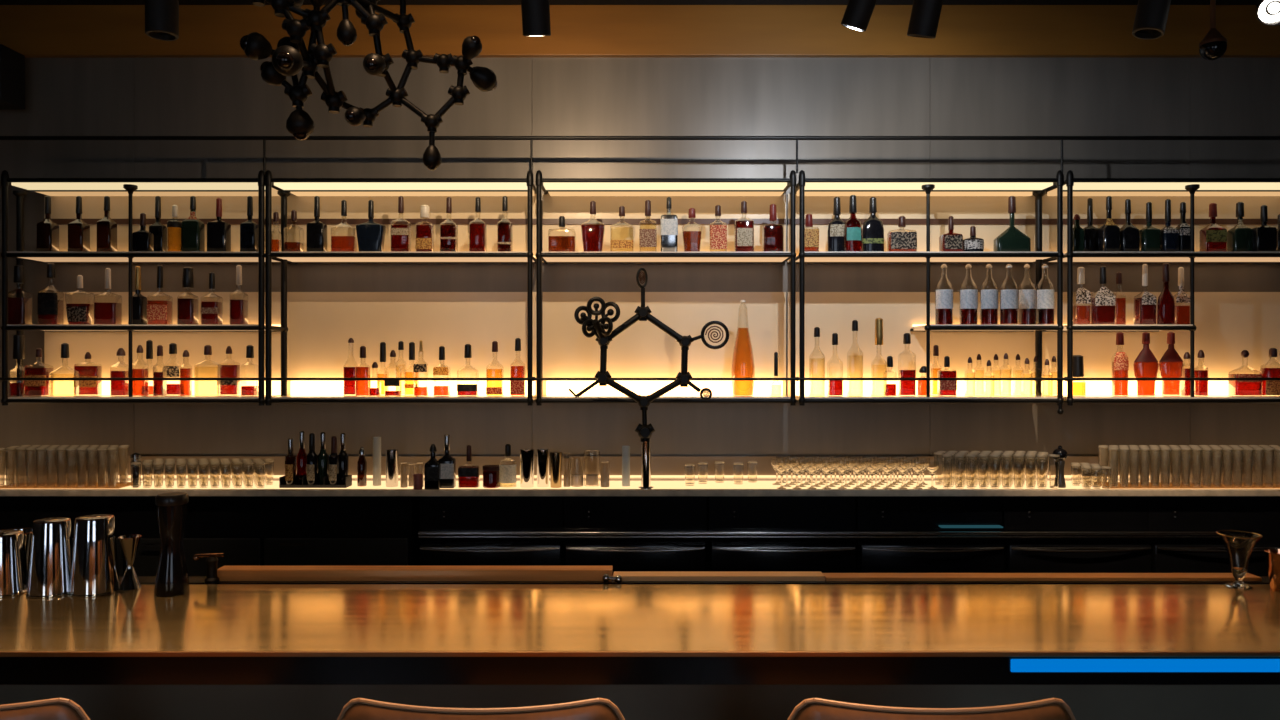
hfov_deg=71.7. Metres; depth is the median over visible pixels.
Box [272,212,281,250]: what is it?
liquor bottle
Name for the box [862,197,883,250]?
liquor bottle
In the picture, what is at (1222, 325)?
shelf unit
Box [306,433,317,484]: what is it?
bottle
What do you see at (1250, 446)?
glass
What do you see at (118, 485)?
glass tray
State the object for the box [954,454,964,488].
glass
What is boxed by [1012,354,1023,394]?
bottle
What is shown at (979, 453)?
glass
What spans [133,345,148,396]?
liquor bottle
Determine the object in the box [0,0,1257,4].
ceiling
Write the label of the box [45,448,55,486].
glass
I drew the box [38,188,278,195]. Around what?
light
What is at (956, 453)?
glass
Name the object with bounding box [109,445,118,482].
glass
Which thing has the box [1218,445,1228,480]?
glass
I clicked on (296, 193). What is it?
light
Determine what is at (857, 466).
coupe glass
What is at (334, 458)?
bottle
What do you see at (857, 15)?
track spotlight
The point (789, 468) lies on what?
coupe glass
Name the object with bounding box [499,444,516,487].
bottle
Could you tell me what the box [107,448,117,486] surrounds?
glass
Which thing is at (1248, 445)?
glass
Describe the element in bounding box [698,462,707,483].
glass
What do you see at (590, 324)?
ring
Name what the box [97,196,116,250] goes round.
liquor bottle
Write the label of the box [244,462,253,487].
glass
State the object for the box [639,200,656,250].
liquor bottle
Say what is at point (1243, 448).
glass
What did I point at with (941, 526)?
display
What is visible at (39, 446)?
glass
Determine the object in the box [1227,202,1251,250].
liquor bottle
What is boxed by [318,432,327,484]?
bottle
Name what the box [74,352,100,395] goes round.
liquor bottle
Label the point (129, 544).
jigger
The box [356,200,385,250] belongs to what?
liquor bottle
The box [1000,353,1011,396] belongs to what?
bottle
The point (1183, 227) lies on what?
liquor bottle
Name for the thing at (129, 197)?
shelf unit
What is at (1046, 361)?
bottle
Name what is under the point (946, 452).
glass
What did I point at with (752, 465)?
glass
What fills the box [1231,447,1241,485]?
glass
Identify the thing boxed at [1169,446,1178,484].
glass
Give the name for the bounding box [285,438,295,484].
bottle
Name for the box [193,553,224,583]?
tap
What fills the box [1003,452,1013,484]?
glass
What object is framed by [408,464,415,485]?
shot glass
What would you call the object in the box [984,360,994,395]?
bottle
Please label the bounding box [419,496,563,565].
drawer
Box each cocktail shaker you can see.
[0,530,27,597]
[16,529,31,572]
[26,517,72,597]
[69,514,119,597]
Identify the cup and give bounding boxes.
[2,527,31,572]
[1264,549,1279,589]
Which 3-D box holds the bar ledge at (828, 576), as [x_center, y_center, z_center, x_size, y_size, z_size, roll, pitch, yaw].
[1.442,0.784,3.195,1.557,0.014,0.070,0,0,0]
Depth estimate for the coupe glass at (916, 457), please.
5.13 m
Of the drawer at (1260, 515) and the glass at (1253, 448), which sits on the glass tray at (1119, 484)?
the glass at (1253, 448)
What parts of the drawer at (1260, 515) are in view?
drawer, handle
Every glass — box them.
[0,448,4,486]
[5,448,15,486]
[7,447,17,485]
[9,446,19,484]
[15,448,25,486]
[17,447,27,485]
[19,446,29,483]
[21,445,30,482]
[25,448,35,486]
[27,447,36,485]
[29,446,38,484]
[31,445,40,482]
[35,448,45,486]
[37,447,46,485]
[39,446,48,484]
[41,445,50,482]
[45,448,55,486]
[47,447,57,485]
[49,446,58,484]
[50,445,59,481]
[56,448,66,486]
[57,447,67,485]
[58,446,68,483]
[60,445,69,482]
[65,448,76,486]
[67,447,77,485]
[69,446,78,484]
[70,445,79,482]
[76,448,86,486]
[77,447,87,485]
[79,446,88,484]
[80,445,89,482]
[86,448,96,486]
[87,447,97,485]
[89,446,98,484]
[90,445,99,482]
[96,448,106,486]
[98,447,107,485]
[99,446,108,484]
[100,445,108,480]
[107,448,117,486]
[108,447,117,485]
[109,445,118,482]
[109,446,118,484]
[118,446,128,484]
[119,445,129,482]
[130,462,140,487]
[142,462,152,487]
[153,462,163,487]
[164,462,174,487]
[176,462,185,487]
[187,462,197,487]
[198,462,208,487]
[210,462,219,487]
[221,462,230,487]
[231,460,240,484]
[232,461,241,485]
[233,462,242,487]
[243,461,252,485]
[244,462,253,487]
[253,460,262,484]
[254,461,263,485]
[255,462,265,487]
[264,460,273,484]
[400,463,407,487]
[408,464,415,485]
[416,463,423,486]
[563,453,569,486]
[570,457,582,486]
[584,450,599,486]
[600,462,608,486]
[685,464,694,485]
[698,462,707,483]
[715,461,724,482]
[733,462,743,483]
[747,461,756,482]
[771,457,782,484]
[775,461,787,488]
[776,456,787,482]
[781,459,792,486]
[785,457,797,484]
[790,456,802,482]
[790,461,802,488]
[795,459,807,486]
[800,457,812,484]
[805,456,816,482]
[805,461,817,488]
[810,459,822,486]
[814,457,826,484]
[819,456,831,482]
[820,461,832,488]
[825,459,837,486]
[829,457,841,484]
[834,456,845,482]
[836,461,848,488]
[839,459,852,486]
[844,457,856,484]
[848,456,859,482]
[851,461,863,488]
[855,459,867,486]
[859,457,871,484]
[862,456,874,482]
[866,461,878,488]
[870,459,882,486]
[873,457,885,484]
[877,456,888,482]
[881,461,893,488]
[884,459,897,486]
[888,457,900,484]
[891,456,903,482]
[896,461,908,488]
[899,459,911,486]
[902,457,915,484]
[905,456,917,482]
[911,461,923,488]
[914,459,926,486]
[917,457,929,484]
[925,461,938,488]
[934,452,943,484]
[942,454,952,488]
[944,453,954,486]
[946,452,955,484]
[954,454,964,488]
[956,453,965,486]
[957,452,967,484]
[965,454,975,488]
[967,453,977,486]
[969,452,978,484]
[978,454,988,488]
[979,453,989,486]
[980,452,990,484]
[989,454,999,488]
[991,453,1000,486]
[992,452,1001,484]
[1001,454,1011,488]
[1002,453,1012,486]
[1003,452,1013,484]
[1013,454,1023,488]
[1014,453,1024,486]
[1025,454,1035,488]
[1036,454,1046,488]
[1037,453,1047,486]
[1048,454,1059,488]
[1071,464,1080,485]
[1082,466,1091,488]
[1092,466,1101,488]
[1098,446,1107,483]
[1101,466,1110,488]
[1108,447,1118,485]
[1108,448,1118,486]
[1119,446,1127,484]
[1119,447,1128,485]
[1119,448,1129,486]
[1128,445,1137,482]
[1129,447,1138,485]
[1129,448,1139,486]
[1138,445,1147,482]
[1139,446,1148,484]
[1139,447,1148,485]
[1140,448,1149,486]
[1148,445,1158,482]
[1149,446,1158,484]
[1149,447,1159,485]
[1150,448,1160,486]
[1158,445,1167,482]
[1159,446,1168,484]
[1160,447,1169,485]
[1160,448,1170,486]
[1168,445,1178,482]
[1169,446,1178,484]
[1170,447,1180,485]
[1171,448,1181,486]
[1178,445,1187,482]
[1179,446,1189,484]
[1180,447,1189,485]
[1181,448,1190,486]
[1188,445,1198,482]
[1190,446,1199,484]
[1190,447,1200,485]
[1191,448,1201,486]
[1198,445,1208,482]
[1199,446,1209,484]
[1201,447,1210,485]
[1202,448,1212,486]
[1208,445,1218,482]
[1210,446,1219,484]
[1211,447,1221,485]
[1212,448,1222,486]
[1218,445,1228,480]
[1220,446,1229,483]
[1221,447,1231,485]
[1222,448,1232,486]
[1229,445,1238,480]
[1230,446,1239,483]
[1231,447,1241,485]
[1233,448,1243,486]
[1238,445,1248,482]
[1240,446,1249,483]
[1241,447,1251,485]
[1243,448,1253,486]
[1248,445,1258,482]
[1250,446,1259,483]
[1252,447,1262,485]
[1253,448,1263,486]
[1258,445,1268,482]
[1260,446,1270,483]
[1261,447,1271,485]
[1264,448,1274,486]
[1268,445,1278,482]
[1270,446,1279,483]
[1272,447,1279,485]
[1274,448,1279,486]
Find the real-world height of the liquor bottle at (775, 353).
0.256 m
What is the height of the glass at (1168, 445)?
0.215 m
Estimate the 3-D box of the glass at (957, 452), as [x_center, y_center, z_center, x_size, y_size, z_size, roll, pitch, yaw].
[1.837,0.619,5.039,0.058,0.185,0.058,0,0,34]
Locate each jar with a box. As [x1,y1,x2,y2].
[413,473,422,489]
[482,465,498,487]
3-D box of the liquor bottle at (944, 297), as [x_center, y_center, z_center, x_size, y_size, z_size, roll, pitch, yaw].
[1.762,-0.379,5.130,0.099,0.356,0.099,0,0,0]
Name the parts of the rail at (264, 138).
rod, rod, rail, rod, rod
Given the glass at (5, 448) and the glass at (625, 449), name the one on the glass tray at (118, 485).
the glass at (5, 448)
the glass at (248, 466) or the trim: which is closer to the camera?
the glass at (248, 466)
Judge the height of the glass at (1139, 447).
0.215 m
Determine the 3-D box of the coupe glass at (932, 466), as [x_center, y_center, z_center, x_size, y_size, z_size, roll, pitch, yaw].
[1.618,0.636,4.900,0.071,0.150,0.072,0,0,-12]
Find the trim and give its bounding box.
[0,5,1279,57]
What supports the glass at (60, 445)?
on the glass tray at (118, 485)
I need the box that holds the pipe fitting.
[602,574,621,582]
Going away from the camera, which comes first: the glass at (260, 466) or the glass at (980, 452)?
the glass at (260, 466)
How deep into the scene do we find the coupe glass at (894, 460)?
4.97 m
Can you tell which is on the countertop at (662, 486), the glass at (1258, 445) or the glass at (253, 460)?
the glass at (253, 460)
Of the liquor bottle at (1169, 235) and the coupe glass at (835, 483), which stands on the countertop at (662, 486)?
the coupe glass at (835, 483)
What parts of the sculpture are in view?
post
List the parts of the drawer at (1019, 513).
drawer, handle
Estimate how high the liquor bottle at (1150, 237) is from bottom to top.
0.303 m
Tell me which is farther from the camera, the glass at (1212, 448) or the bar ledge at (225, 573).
the glass at (1212, 448)
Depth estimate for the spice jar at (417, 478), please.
4.86 m
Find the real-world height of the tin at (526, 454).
0.213 m
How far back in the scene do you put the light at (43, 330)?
5.30 m
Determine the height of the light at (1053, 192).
0.025 m
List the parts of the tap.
lever, stem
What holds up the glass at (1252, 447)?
on the glass tray at (1119, 484)
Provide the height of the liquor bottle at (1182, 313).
0.347 m
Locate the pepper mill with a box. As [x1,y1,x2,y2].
[1052,446,1067,487]
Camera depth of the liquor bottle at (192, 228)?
5.09 m
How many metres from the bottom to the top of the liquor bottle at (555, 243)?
0.222 m
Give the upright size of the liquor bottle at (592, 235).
0.308 m
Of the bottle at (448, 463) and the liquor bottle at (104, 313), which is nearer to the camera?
the bottle at (448, 463)
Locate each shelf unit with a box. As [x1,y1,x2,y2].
[1,170,290,405]
[265,170,535,405]
[536,170,795,405]
[787,170,1063,414]
[1035,170,1279,405]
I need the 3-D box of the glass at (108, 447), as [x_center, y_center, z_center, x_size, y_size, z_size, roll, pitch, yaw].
[-2.962,0.598,4.970,0.053,0.215,0.053,0,0,38]
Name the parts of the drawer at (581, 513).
drawer, handle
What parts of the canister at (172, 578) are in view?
lid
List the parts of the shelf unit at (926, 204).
panel, panel, panel rail, shelf glass, shelf glass, shelf rail, post, shelf rail, shelf glass, post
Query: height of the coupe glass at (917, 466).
0.150 m
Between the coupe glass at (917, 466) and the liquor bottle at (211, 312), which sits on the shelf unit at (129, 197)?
the liquor bottle at (211, 312)
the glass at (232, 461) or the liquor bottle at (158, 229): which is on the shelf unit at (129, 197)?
the liquor bottle at (158, 229)
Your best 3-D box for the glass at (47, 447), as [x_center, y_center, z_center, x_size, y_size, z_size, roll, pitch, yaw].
[-3.299,0.598,4.969,0.053,0.215,0.053,0,0,-37]
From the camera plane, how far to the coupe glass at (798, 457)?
5.13 m
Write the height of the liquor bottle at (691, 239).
0.268 m
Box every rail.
[0,136,1279,172]
[0,377,1279,380]
[418,531,1220,538]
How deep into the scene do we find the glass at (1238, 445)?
5.08 m
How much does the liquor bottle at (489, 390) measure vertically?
0.320 m
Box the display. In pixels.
[939,525,1002,527]
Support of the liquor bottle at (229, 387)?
on the shelf unit at (129, 197)
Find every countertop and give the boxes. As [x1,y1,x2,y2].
[0,478,1279,495]
[0,584,1279,719]
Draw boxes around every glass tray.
[0,482,141,488]
[1101,482,1279,488]
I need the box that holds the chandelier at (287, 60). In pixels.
[240,0,496,169]
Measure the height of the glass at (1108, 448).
0.215 m
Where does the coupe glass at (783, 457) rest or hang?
on the countertop at (662, 486)
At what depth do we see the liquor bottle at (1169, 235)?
5.09 m
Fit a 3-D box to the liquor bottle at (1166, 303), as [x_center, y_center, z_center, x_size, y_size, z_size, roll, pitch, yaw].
[3.016,-0.379,5.075,0.092,0.355,0.060,0,0,0]
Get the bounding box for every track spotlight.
[145,0,178,40]
[521,0,550,35]
[841,0,876,31]
[907,0,942,38]
[1132,0,1170,39]
[1256,0,1279,25]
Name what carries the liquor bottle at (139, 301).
on the shelf unit at (129, 197)
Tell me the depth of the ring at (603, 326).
4.83 m
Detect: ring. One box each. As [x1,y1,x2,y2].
[574,306,592,324]
[582,319,595,337]
[587,297,605,318]
[598,302,619,322]
[600,317,612,335]
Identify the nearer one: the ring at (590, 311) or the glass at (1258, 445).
the ring at (590, 311)
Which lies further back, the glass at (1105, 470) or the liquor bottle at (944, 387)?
the liquor bottle at (944, 387)
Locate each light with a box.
[11,182,257,189]
[18,257,278,261]
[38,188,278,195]
[43,330,273,330]
[54,381,280,394]
[274,182,526,189]
[277,257,534,261]
[291,191,533,195]
[291,381,534,394]
[543,182,786,189]
[543,257,787,261]
[546,381,782,394]
[548,191,784,195]
[796,257,1050,261]
[796,381,1034,394]
[797,190,1031,195]
[805,182,1052,189]
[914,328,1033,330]
[1044,381,1228,394]
[1046,327,1159,330]
[1047,188,1279,195]
[1050,257,1279,261]
[1063,182,1279,189]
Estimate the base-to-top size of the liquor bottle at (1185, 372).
0.256 m
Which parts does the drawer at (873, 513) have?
drawer, handle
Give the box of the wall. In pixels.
[0,58,1279,455]
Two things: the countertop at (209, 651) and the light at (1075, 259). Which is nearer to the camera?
the countertop at (209, 651)
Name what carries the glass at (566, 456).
on the countertop at (662, 486)
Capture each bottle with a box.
[8,265,31,323]
[10,334,24,394]
[24,348,53,394]
[37,196,58,250]
[37,263,62,323]
[50,343,79,396]
[65,275,94,323]
[68,196,89,250]
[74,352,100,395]
[94,268,120,323]
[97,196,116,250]
[111,348,127,394]
[133,213,153,250]
[133,266,146,323]
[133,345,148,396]
[144,340,157,395]
[147,265,172,323]
[149,196,166,250]
[154,345,165,396]
[162,343,182,395]
[167,205,181,227]
[177,267,197,323]
[180,350,191,396]
[181,196,204,250]
[194,345,221,396]
[201,272,221,323]
[207,198,230,250]
[217,346,240,395]
[230,265,247,323]
[240,196,257,250]
[241,345,257,394]
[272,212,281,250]
[284,210,303,250]
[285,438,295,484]
[296,431,306,484]
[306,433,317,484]
[307,196,326,250]
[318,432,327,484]
[328,436,339,484]
[331,200,356,250]
[339,433,348,484]
[343,338,358,395]
[355,346,370,396]
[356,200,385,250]
[357,447,366,486]
[369,362,380,396]
[377,342,388,395]
[384,350,400,396]
[390,196,410,250]
[396,341,405,395]
[404,342,418,395]
[413,340,427,396]
[416,205,433,250]
[424,444,440,488]
[433,346,450,395]
[438,434,455,487]
[440,197,457,250]
[457,344,478,395]
[458,445,479,487]
[469,197,486,250]
[486,341,503,395]
[497,196,512,250]
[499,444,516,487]
[510,338,525,395]
[548,216,575,250]
[581,201,604,250]
[610,206,632,250]
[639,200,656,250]
[660,197,677,250]
[682,208,701,250]
[709,205,726,250]
[731,300,754,396]
[734,201,753,250]
[762,204,783,250]
[771,352,781,395]
[805,214,818,250]
[809,327,824,395]
[827,197,844,250]
[827,333,842,395]
[844,195,861,250]
[847,320,862,395]
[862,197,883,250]
[871,318,886,396]
[883,356,896,396]
[887,216,916,250]
[898,333,915,395]
[917,366,930,395]
[930,345,941,395]
[935,264,952,323]
[937,356,956,396]
[939,216,962,250]
[959,264,977,323]
[963,226,983,250]
[980,264,997,323]
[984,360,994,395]
[990,354,1001,394]
[994,196,1030,250]
[1000,264,1017,323]
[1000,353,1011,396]
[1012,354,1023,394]
[1018,264,1035,323]
[1021,358,1031,396]
[1036,264,1053,323]
[1044,359,1052,396]
[1051,356,1056,366]
[1073,214,1084,250]
[1073,267,1090,323]
[1073,355,1084,396]
[1083,198,1098,250]
[1091,266,1115,323]
[1098,196,1119,250]
[1112,332,1128,395]
[1115,272,1124,323]
[1120,199,1139,250]
[1133,264,1155,323]
[1133,332,1158,396]
[1139,202,1160,250]
[1157,263,1174,323]
[1159,332,1183,394]
[1161,199,1178,250]
[1175,267,1189,323]
[1176,202,1189,250]
[1181,352,1189,396]
[1194,350,1208,396]
[1200,203,1226,250]
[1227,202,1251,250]
[1228,350,1261,395]
[1252,205,1276,250]
[1259,348,1279,394]
[1277,214,1279,250]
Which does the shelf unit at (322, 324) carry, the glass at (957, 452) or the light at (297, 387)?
the light at (297, 387)
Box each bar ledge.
[217,566,612,580]
[613,571,824,580]
[823,573,1261,580]
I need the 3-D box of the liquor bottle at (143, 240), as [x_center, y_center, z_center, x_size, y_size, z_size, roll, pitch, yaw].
[-2.850,-0.728,5.075,0.098,0.230,0.060,0,0,0]
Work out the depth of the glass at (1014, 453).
4.96 m
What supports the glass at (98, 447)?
on the glass tray at (118, 485)
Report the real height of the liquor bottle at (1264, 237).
0.276 m
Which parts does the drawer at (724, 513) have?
drawer, handle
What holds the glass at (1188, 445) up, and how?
on the glass tray at (1119, 484)
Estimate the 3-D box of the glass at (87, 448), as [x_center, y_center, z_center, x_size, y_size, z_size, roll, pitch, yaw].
[-3.045,0.598,4.915,0.053,0.215,0.053,0,0,10]
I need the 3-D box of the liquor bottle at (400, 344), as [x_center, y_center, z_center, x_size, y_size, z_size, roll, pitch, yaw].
[-1.412,0.049,5.230,0.053,0.322,0.053,0,0,0]
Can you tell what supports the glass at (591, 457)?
on the countertop at (662, 486)
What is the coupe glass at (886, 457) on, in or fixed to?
on the countertop at (662, 486)
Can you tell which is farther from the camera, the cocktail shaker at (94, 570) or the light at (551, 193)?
the light at (551, 193)
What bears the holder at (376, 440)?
on the countertop at (662, 486)
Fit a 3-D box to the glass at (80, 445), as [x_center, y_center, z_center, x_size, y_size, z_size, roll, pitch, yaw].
[-3.188,0.598,5.081,0.053,0.215,0.053,0,0,-35]
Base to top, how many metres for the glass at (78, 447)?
0.215 m
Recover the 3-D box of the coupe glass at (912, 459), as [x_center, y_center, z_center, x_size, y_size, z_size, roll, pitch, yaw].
[1.538,0.636,5.060,0.071,0.150,0.072,0,0,-28]
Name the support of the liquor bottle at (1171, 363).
on the shelf unit at (1222, 325)
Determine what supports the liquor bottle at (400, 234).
on the shelf unit at (322, 324)
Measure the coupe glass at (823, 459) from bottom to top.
0.150 m
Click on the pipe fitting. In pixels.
(606, 577)
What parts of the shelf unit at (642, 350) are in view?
panel rail, panel, panel, shelf rail, shelf glass, shelf glass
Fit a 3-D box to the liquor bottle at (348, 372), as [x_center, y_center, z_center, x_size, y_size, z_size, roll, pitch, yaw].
[-1.705,0.040,5.220,0.077,0.339,0.060,0,0,0]
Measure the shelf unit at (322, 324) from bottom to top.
1.328 m
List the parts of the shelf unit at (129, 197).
post, post, shelf glass, shelf rail, shelf rail, shelf glass, shelf glass, panel rail, panel, panel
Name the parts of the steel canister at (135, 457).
lid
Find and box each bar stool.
[0,698,89,719]
[337,698,624,719]
[787,698,1075,719]
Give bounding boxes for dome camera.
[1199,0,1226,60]
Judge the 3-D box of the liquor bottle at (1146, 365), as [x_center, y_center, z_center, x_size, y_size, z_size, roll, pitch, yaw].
[2.902,0.025,5.075,0.143,0.370,0.061,0,0,0]
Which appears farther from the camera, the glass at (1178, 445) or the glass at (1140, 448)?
the glass at (1178, 445)
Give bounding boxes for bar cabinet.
[0,496,418,575]
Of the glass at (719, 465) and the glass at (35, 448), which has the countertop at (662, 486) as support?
the glass at (719, 465)
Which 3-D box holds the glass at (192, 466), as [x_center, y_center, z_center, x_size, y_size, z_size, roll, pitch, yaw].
[-2.492,0.641,4.929,0.054,0.140,0.054,0,0,-17]
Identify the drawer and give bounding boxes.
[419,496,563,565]
[564,496,706,572]
[707,496,855,572]
[856,496,1003,572]
[1002,496,1150,572]
[1148,496,1279,575]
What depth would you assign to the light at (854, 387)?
5.28 m
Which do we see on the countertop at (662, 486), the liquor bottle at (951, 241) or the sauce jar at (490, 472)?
the sauce jar at (490, 472)
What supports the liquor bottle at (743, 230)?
on the shelf unit at (642, 350)
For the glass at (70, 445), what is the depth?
5.07 m
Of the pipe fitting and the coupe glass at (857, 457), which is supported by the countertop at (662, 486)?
the coupe glass at (857, 457)
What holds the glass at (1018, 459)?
on the countertop at (662, 486)
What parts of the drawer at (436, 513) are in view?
handle, drawer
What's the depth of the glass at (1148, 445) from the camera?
5.08 m
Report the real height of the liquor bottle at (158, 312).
0.350 m
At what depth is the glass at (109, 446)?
5.03 m
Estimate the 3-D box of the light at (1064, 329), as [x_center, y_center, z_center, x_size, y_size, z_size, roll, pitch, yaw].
[2.780,-0.182,5.175,0.677,0.010,0.290,0,0,0]
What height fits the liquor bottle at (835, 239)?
0.335 m
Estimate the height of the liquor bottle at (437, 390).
0.291 m
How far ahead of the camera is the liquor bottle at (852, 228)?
5.04 m
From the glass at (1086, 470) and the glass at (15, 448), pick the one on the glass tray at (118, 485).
the glass at (15, 448)
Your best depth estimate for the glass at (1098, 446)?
5.02 m
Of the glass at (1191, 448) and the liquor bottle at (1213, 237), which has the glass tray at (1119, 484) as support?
the glass at (1191, 448)
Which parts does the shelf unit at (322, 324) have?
post, shelf glass, shelf rail, shelf glass, panel rail, panel, panel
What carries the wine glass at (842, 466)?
on the countertop at (662, 486)
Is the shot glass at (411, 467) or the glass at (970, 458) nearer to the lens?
the glass at (970, 458)
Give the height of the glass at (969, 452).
0.185 m
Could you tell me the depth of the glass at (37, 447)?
4.96 m
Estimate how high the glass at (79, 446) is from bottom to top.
0.215 m
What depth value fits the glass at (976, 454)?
4.96 m
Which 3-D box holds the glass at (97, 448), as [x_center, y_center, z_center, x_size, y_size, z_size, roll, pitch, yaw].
[-2.988,0.598,4.914,0.053,0.215,0.053,0,0,10]
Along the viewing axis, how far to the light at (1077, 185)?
5.03 m
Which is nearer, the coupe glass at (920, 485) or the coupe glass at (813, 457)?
the coupe glass at (920, 485)
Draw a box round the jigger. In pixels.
[118,534,141,590]
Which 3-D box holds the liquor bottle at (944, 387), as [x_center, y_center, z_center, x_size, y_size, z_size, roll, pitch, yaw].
[1.773,0.093,5.110,0.098,0.233,0.061,0,0,0]
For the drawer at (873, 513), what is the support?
on the floor
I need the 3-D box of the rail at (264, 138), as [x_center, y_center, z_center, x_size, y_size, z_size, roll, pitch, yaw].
[0.000,-1.161,5.000,9.200,0.209,0.023,0,0,0]
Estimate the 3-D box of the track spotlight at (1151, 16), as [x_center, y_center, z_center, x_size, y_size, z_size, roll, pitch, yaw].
[2.168,-1.520,3.750,0.148,0.299,0.123,0,0,0]
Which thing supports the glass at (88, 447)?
on the glass tray at (118, 485)
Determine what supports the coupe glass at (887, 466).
on the countertop at (662, 486)
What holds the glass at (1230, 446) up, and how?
on the glass tray at (1119, 484)
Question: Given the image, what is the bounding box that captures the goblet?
[1216,530,1262,588]
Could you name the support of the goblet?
on the countertop at (209, 651)
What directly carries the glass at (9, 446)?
on the glass tray at (118, 485)
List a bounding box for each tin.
[386,449,397,486]
[520,448,533,487]
[537,448,548,486]
[550,451,561,487]
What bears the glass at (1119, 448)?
on the glass tray at (1119, 484)
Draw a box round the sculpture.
[568,267,728,488]
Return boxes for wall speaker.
[0,44,24,108]
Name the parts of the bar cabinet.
door, handle, door, handle, door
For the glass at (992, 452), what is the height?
0.185 m
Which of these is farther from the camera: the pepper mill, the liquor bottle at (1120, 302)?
the liquor bottle at (1120, 302)
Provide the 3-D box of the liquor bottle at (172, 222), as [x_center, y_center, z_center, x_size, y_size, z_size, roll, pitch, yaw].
[-2.695,-0.756,5.130,0.082,0.285,0.082,0,0,0]
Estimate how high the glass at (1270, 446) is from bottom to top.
0.215 m
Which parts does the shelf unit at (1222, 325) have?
shelf rail, shelf glass, panel, panel, panel rail, shelf glass, shelf rail, shelf glass, post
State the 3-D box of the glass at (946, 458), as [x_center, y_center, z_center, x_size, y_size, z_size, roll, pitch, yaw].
[1.704,0.619,4.909,0.058,0.185,0.058,0,0,-26]
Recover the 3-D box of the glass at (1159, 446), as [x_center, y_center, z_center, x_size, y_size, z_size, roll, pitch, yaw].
[2.976,0.598,5.025,0.053,0.215,0.053,0,0,26]
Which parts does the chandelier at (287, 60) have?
glass bulb, glass bulb, glass bulb, glass bulb, glass bulb, glass bulb, glass bulb, drop rod, glass bulb, glass bulb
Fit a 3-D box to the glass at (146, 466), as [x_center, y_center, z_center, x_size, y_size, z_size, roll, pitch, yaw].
[-2.745,0.641,4.929,0.054,0.140,0.054,0,0,-9]
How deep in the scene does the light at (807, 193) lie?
5.26 m
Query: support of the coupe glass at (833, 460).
on the countertop at (662, 486)
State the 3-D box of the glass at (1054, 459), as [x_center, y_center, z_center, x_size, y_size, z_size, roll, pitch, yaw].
[2.297,0.619,4.910,0.058,0.185,0.058,0,0,-17]
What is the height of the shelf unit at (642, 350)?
1.328 m
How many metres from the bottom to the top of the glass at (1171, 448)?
0.215 m
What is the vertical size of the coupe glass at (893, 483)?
0.150 m
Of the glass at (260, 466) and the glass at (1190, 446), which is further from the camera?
the glass at (1190, 446)
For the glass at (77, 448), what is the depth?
4.91 m
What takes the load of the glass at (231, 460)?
on the countertop at (662, 486)
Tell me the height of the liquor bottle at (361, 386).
0.290 m
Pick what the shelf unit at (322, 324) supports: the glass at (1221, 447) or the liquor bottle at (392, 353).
the liquor bottle at (392, 353)
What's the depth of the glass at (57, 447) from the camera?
4.97 m
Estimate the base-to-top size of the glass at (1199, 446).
0.215 m
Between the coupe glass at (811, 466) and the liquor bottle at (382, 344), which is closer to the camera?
the coupe glass at (811, 466)
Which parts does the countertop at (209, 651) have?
panel, led strip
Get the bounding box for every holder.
[373,437,380,485]
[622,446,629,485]
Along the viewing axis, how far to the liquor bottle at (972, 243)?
5.08 m
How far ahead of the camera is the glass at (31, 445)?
5.09 m
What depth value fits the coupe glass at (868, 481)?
5.14 m
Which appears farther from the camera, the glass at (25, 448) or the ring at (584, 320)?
the glass at (25, 448)
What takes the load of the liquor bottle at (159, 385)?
on the shelf unit at (129, 197)
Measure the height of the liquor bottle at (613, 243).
0.280 m
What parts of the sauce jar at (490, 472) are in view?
lid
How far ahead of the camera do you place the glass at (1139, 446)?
5.02 m
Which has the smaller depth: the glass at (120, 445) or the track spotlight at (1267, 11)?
the track spotlight at (1267, 11)
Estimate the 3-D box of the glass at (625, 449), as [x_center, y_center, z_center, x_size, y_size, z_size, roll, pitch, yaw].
[-0.079,0.599,5.000,0.045,0.226,0.045,0,0,0]
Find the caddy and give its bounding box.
[279,475,351,487]
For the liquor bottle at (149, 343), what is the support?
on the shelf unit at (129, 197)
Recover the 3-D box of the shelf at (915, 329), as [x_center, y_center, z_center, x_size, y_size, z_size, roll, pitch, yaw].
[2.003,-0.182,5.175,0.716,0.010,0.290,0,0,0]
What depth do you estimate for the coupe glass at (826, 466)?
4.88 m
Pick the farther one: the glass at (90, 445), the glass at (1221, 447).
the glass at (90, 445)
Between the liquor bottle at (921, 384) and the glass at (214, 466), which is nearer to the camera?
the glass at (214, 466)
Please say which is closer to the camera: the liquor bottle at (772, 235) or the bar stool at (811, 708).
the bar stool at (811, 708)
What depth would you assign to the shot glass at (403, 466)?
4.93 m
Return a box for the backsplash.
[0,456,1279,477]
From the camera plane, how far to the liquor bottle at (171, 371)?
5.19 m
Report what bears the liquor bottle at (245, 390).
on the shelf unit at (129, 197)
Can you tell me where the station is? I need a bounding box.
[119,576,1268,583]
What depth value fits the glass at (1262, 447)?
4.97 m
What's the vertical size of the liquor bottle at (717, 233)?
0.285 m
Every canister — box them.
[130,452,141,485]
[154,492,189,596]
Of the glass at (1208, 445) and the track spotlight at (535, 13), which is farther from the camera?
the glass at (1208, 445)
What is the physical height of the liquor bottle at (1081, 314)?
0.338 m
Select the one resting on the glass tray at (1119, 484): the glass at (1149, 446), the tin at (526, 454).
the glass at (1149, 446)
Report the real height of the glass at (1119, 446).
0.215 m
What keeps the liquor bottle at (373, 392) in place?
on the shelf unit at (322, 324)
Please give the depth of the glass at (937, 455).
5.02 m

